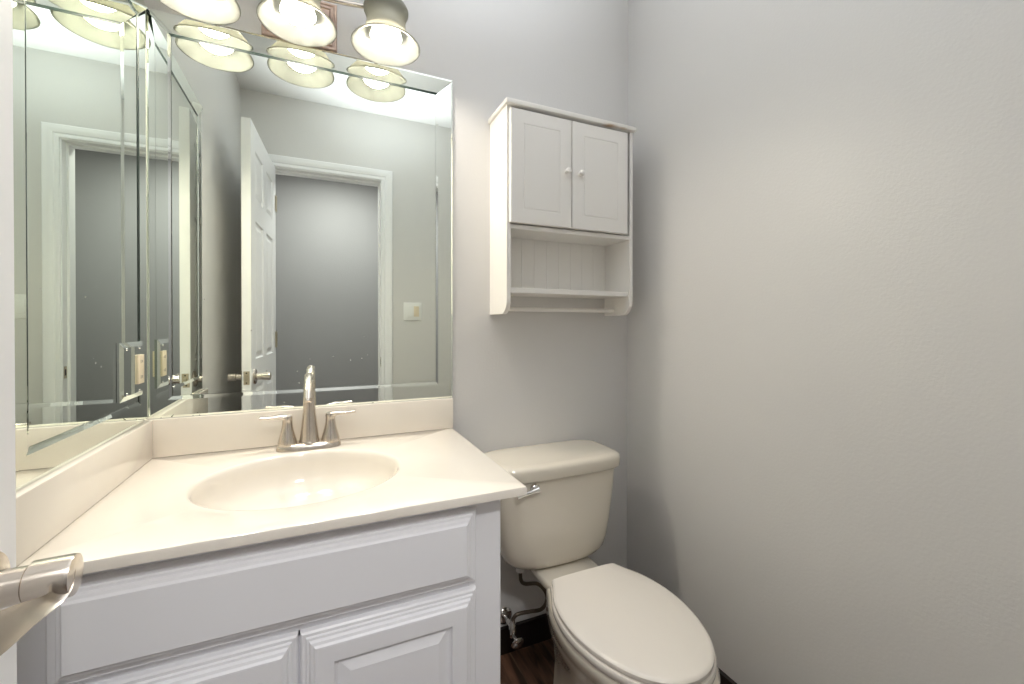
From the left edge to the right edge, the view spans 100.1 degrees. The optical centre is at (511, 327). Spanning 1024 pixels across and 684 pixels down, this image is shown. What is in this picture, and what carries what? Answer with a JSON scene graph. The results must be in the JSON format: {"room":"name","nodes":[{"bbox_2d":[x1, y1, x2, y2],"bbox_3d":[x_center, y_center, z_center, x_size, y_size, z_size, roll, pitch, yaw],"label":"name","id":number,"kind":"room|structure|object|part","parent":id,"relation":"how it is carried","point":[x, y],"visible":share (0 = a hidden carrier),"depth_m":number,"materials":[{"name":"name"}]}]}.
{"room":"bathroom","nodes":[
{"label":"bathroom","id":0,"kind":"room"},
{"bbox_2d":[144,0,627,626],"bbox_3d":[-0.259,-0.092,1.446,1.754,2.440,0.120,0,0,-24],"label":"wall","id":1,"kind":"structure","parent":0,"point":[520,378],"depth_m":1.50,"materials":[{"name":"white paint"}]},
{"bbox_2d":[159,0,419,66],"bbox_3d":[-0.560,-0.870,1.124,0.629,0.171,0.212,0,0,-24],"label":"vanity light","id":2,"kind":"object","parent":1,"relation":"attached to","point":[384,39],"visible":1,"depth_m":1.16,"materials":[{"name":"white glass"}]},
{"bbox_3d":[-0.756,-0.844,1.023,0.187,0.120,0.187,0,0,-24],"label":"lamp shade","id":3,"kind":"part","parent":2,"relation":"part of","materials":[{"name":"white glass"}]},
{"bbox_3d":[-0.554,-0.845,1.113,0.187,0.120,0.187,0,0,-24],"label":"lamp shade","id":4,"kind":"part","parent":2,"relation":"part of","materials":[{"name":"white glass"}]},
{"bbox_3d":[-0.554,-0.847,1.113,0.085,0.070,0.085,0,0,-24],"label":"bulb","id":5,"kind":"part","parent":2,"relation":"part of","materials":[{"name":"white glass"}]},
{"bbox_3d":[-0.599,-0.870,1.216,0.192,0.136,0.013,0,0,-24],"label":"plate","id":6,"kind":"part","parent":2,"relation":"part of","materials":[{"name":"orange metal"}]},
{"bbox_3d":[-0.576,-0.927,1.161,0.455,0.059,0.118,0,0,-24],"label":"arm","id":7,"kind":"part","parent":2,"relation":"part of","materials":[{"name":"silver metal"}]},
{"bbox_3d":[-0.352,-0.845,1.202,0.187,0.120,0.187,0,0,-24],"label":"lamp shade","id":8,"kind":"part","parent":2,"relation":"part of","materials":[{"name":"white glass"}]},
{"bbox_3d":[-0.352,-0.847,1.202,0.085,0.070,0.085,0,0,-24],"label":"bulb","id":9,"kind":"part","parent":2,"relation":"part of","materials":[{"name":"white glass"}]},
{"bbox_2d":[145,8,452,418],"bbox_3d":[-0.558,-0.284,1.239,0.797,1.030,0.012,0,0,-24],"label":"wall mirror","id":10,"kind":"object","parent":1,"relation":"attached to","point":[299,198],"visible":0.96,"depth_m":1.21,"materials":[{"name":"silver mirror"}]},
{"bbox_2d":[145,398,452,457],"bbox_3d":[-0.557,0.280,1.239,0.795,0.097,0.018,0,0,-24],"label":"backsplash","id":11,"kind":"structure","parent":1,"relation":"attached to","point":[186,435],"depth_m":1.18,"materials":[{"name":"stone"}]},
{"bbox_2d":[500,568,546,648],"bbox_3d":[0.041,0.904,1.457,0.156,0.301,0.116,0,0,-24],"label":"supply valve","id":12,"kind":"object","parent":1,"relation":"attached to","point":[506,617],"visible":0.92,"depth_m":1.43,"materials":[{"name":"silver metal"}]},
{"bbox_3d":[0.018,1.034,1.403,0.044,0.042,0.018,0,0,-24],"label":"valve handle","id":13,"kind":"part","parent":12,"relation":"part of","materials":[{"name":"silver metal"}]},
{"bbox_2d":[500,613,551,655],"bbox_3d":[0.111,1.083,1.546,0.762,0.088,0.013,0,0,-24],"label":"baseboard","id":14,"kind":"structure","parent":1,"relation":"attached to","point":[533,630],"depth_m":1.51,"materials":[{"name":"black paint"}]},
{"bbox_2d":[488,97,635,315],"bbox_3d":[0.182,-0.373,1.476,0.499,0.662,0.179,0,0,-24],"label":"upper cabinet","id":15,"kind":"object","parent":1,"relation":"attached to","point":[561,181],"visible":1,"depth_m":1.44,"materials":[{"name":"white paint"}]},
{"bbox_3d":[-0.039,-0.365,1.396,0.014,0.646,0.146,0,0,-24],"label":"panel","id":16,"kind":"part","parent":15,"relation":"part of","materials":[{"name":"white paint"}]},
{"bbox_3d":[0.093,-0.501,1.367,0.219,0.354,0.011,0,0,-24],"label":"door","id":17,"kind":"part","parent":15,"relation":"part of","materials":[{"name":"white paint"}]},
{"bbox_3d":[0.149,-0.398,1.555,0.459,0.580,0.006,0,0,-24],"label":"panel","id":18,"kind":"part","parent":15,"relation":"part of","materials":[{"name":"white paint"}]},
{"bbox_3d":[0.181,-0.505,1.389,0.019,0.020,0.022,0,0,-24],"label":"knob","id":19,"kind":"part","parent":15,"relation":"part of","materials":[{"name":"white paint"}]},
{"bbox_2d":[511,288,627,298],"bbox_3d":[0.177,-0.116,1.493,0.459,0.016,0.132,0,0,-24],"label":"shelf","id":20,"kind":"object","parent":15,"relation":"attached to","point":[621,293],"depth_m":1.47,"materials":[{"name":"white paint"}]},
{"bbox_2d":[511,224,628,245],"bbox_3d":[0.178,-0.315,1.490,0.459,0.014,0.136,0,0,-24],"label":"shelf","id":21,"kind":"object","parent":15,"relation":"attached to","point":[523,234],"depth_m":1.48,"materials":[{"name":"white paint"}]},
{"bbox_3d":[0.228,-0.505,1.409,0.019,0.020,0.022,0,0,-24],"label":"knob","id":22,"kind":"part","parent":15,"relation":"part of","materials":[{"name":"white paint"}]},
{"bbox_3d":[0.299,-0.501,1.459,0.227,0.354,0.011,0,0,-24],"label":"door","id":23,"kind":"part","parent":15,"relation":"part of","materials":[{"name":"white paint"}]},
{"bbox_3d":[0.393,-0.366,1.589,0.014,0.646,0.146,0,0,-24],"label":"panel","id":24,"kind":"part","parent":15,"relation":"part of","materials":[{"name":"white paint"}]},
{"bbox_2d":[500,638,554,683],"bbox_3d":[0.272,1.187,0.121,4.040,0.100,2.990,0,0,-24],"label":"floor","id":25,"kind":"structure","parent":0,"point":[533,664],"depth_m":1.43,"materials":[{"name":"brown wood"}]},
{"bbox_2d":[17,500,499,683],"bbox_3d":[-0.465,0.740,0.982,0.750,0.782,0.541,0,0,-24],"label":"vanity cabinet","id":26,"kind":"object","parent":25,"relation":"on","point":[413,599],"visible":0.66,"depth_m":0.74,"materials":[{"name":"white paint"}]},
{"bbox_3d":[-0.518,0.776,0.677,0.325,0.488,0.025,0,0,-24],"label":"door","id":27,"kind":"part","parent":26,"relation":"part of","materials":[{"name":"white paint"}]},
{"bbox_2d":[16,398,526,573],"bbox_3d":[-0.446,0.346,0.990,0.795,0.226,0.564,0,0,-24],"label":"countertop","id":28,"kind":"structure","parent":26,"relation":"on","point":[159,489],"depth_m":0.92,"materials":[{"name":"stone"}]},
{"bbox_2d":[259,373,355,452],"bbox_3d":[-0.548,0.225,1.160,0.184,0.209,0.171,0,0,19],"label":"faucet","id":29,"kind":"object","parent":28,"relation":"on","point":[309,439],"visible":1,"depth_m":1.15,"materials":[{"name":"silver metal"}]},
{"bbox_3d":[-0.620,0.274,1.140,0.089,0.083,0.047,0,0,-24],"label":"handle","id":30,"kind":"part","parent":29,"relation":"part of","materials":[{"name":"silver metal"}]},
{"bbox_3d":[-0.553,0.320,1.171,0.160,0.018,0.058,0,0,-24],"label":"plate","id":31,"kind":"part","parent":29,"relation":"part of","materials":[{"name":"silver metal"}]},
{"bbox_3d":[-0.533,0.217,1.126,0.051,0.193,0.146,0,0,-24],"label":"spout","id":32,"kind":"part","parent":29,"relation":"part of","materials":[{"name":"silver metal"}]},
{"bbox_3d":[-0.485,0.274,1.200,0.089,0.083,0.047,0,0,-24],"label":"handle","id":33,"kind":"part","parent":29,"relation":"part of","materials":[{"name":"silver metal"}]},
{"bbox_3d":[-0.219,0.776,0.810,0.324,0.488,0.025,0,0,-24],"label":"door","id":34,"kind":"part","parent":26,"relation":"part of","materials":[{"name":"white paint"}]},
{"bbox_2d":[484,439,719,683],"bbox_3d":[0.233,0.772,1.194,0.452,0.714,0.742,0,0,-24],"label":"toilet","id":35,"kind":"object","parent":25,"relation":"on","point":[612,623],"visible":0.92,"depth_m":1.20,"materials":[{"name":"ceramic"},{"name":"plastic"},{"name":"metal"}]},
{"bbox_3d":[0.049,0.485,1.267,0.083,0.033,0.029,0,0,-24],"label":"flush lever","id":36,"kind":"part","parent":35,"relation":"part of","materials":[{"name":"silver metal"}]},
{"bbox_3d":[0.131,0.439,1.424,0.452,0.050,0.234,0,0,-24],"label":"tank lid","id":37,"kind":"part","parent":35,"relation":"part of","materials":[{"name":"beige ceramic"}]},
{"bbox_3d":[0.129,0.606,1.428,0.430,0.292,0.211,0,0,-24],"label":"tank","id":38,"kind":"part","parent":35,"relation":"part of","materials":[{"name":"beige ceramic"}]},
{"bbox_3d":[0.277,0.938,1.099,0.332,0.384,0.530,0,0,-24],"label":"bowl","id":39,"kind":"part","parent":35,"relation":"part of","materials":[{"name":"beige ceramic"}]},
{"bbox_3d":[0.295,0.735,1.057,0.334,0.018,0.418,0,0,-24],"label":"seat","id":40,"kind":"part","parent":35,"relation":"part of","materials":[{"name":"beige plastic"}]},
{"bbox_3d":[0.294,0.717,1.059,0.324,0.017,0.414,0,0,-24],"label":"seat lid","id":41,"kind":"part","parent":35,"relation":"part of","materials":[{"name":"beige plastic"}]},
{"bbox_2d":[627,0,1023,683],"bbox_3d":[0.802,-0.089,1.072,0.120,2.440,1.426,0,0,-24],"label":"wall","id":42,"kind":"structure","parent":0,"point":[825,320],"depth_m":1.01,"materials":[{"name":"white paint"}]},
{"bbox_2d":[718,667,736,683],"bbox_3d":[0.743,1.087,1.047,0.013,0.088,1.413,0,0,-24],"label":"baseboard","id":43,"kind":"structure","parent":42,"relation":"attached to","point":[724,678],"depth_m":1.28,"materials":[{"name":"black paint"}]},
{"bbox_3d":[0.318,-0.082,0.011,3.800,2.440,0.120,0,0,-24],"label":"wall","id":44,"kind":"structure","parent":0,"visible":0},
{"bbox_2d":[0,0,83,683],"bbox_3d":[-0.371,0.122,0.127,0.165,2.012,0.650,0,0,-24],"label":"door","id":45,"kind":"structure","parent":44,"relation":"in","point":[28,593],"depth_m":0.40,"materials":[{"name":"white paint"}]},
{"bbox_3d":[-0.455,0.229,0.372,0.012,0.068,0.068,0,0,-28],"label":"handle","id":46,"kind":"part","parent":45,"relation":"part of","materials":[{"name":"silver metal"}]},
{"bbox_3d":[-0.395,0.230,0.343,0.033,0.037,0.146,0,0,-24],"label":"lever","id":47,"kind":"part","parent":45,"relation":"part of","materials":[{"name":"silver metal"}]},
{"bbox_3d":[-0.690,-0.086,0.408,0.120,2.440,1.426,0,0,-24],"label":"wall","id":48,"kind":"structure","parent":0,"visible":0},
{"bbox_2d":[12,0,147,490],"bbox_3d":[-0.806,-0.282,0.831,0.012,1.030,0.532,0,0,-24],"label":"wall mirror","id":49,"kind":"object","parent":48,"relation":"attached to","point":[79,71],"visible":0.92,"depth_m":0.77,"materials":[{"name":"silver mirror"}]},
{"bbox_2d":[116,341,143,403],"bbox_3d":[-0.865,0.099,0.978,0.013,0.129,0.129,0,0,-24],"label":"power outlet","id":50,"kind":"object","parent":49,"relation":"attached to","point":[129,355],"visible":1,"depth_m":0.96,"materials":[{"name":"silver metal"}]},
{"bbox_2d":[137,354,143,383],"bbox_3d":[-0.876,0.099,1.012,0.004,0.068,0.034,0,0,-24],"label":"socket","id":51,"kind":"object","parent":50,"relation":"attached to","point":[140,357],"depth_m":1.01,"materials":[{"name":"beige plastic"}]}
]}

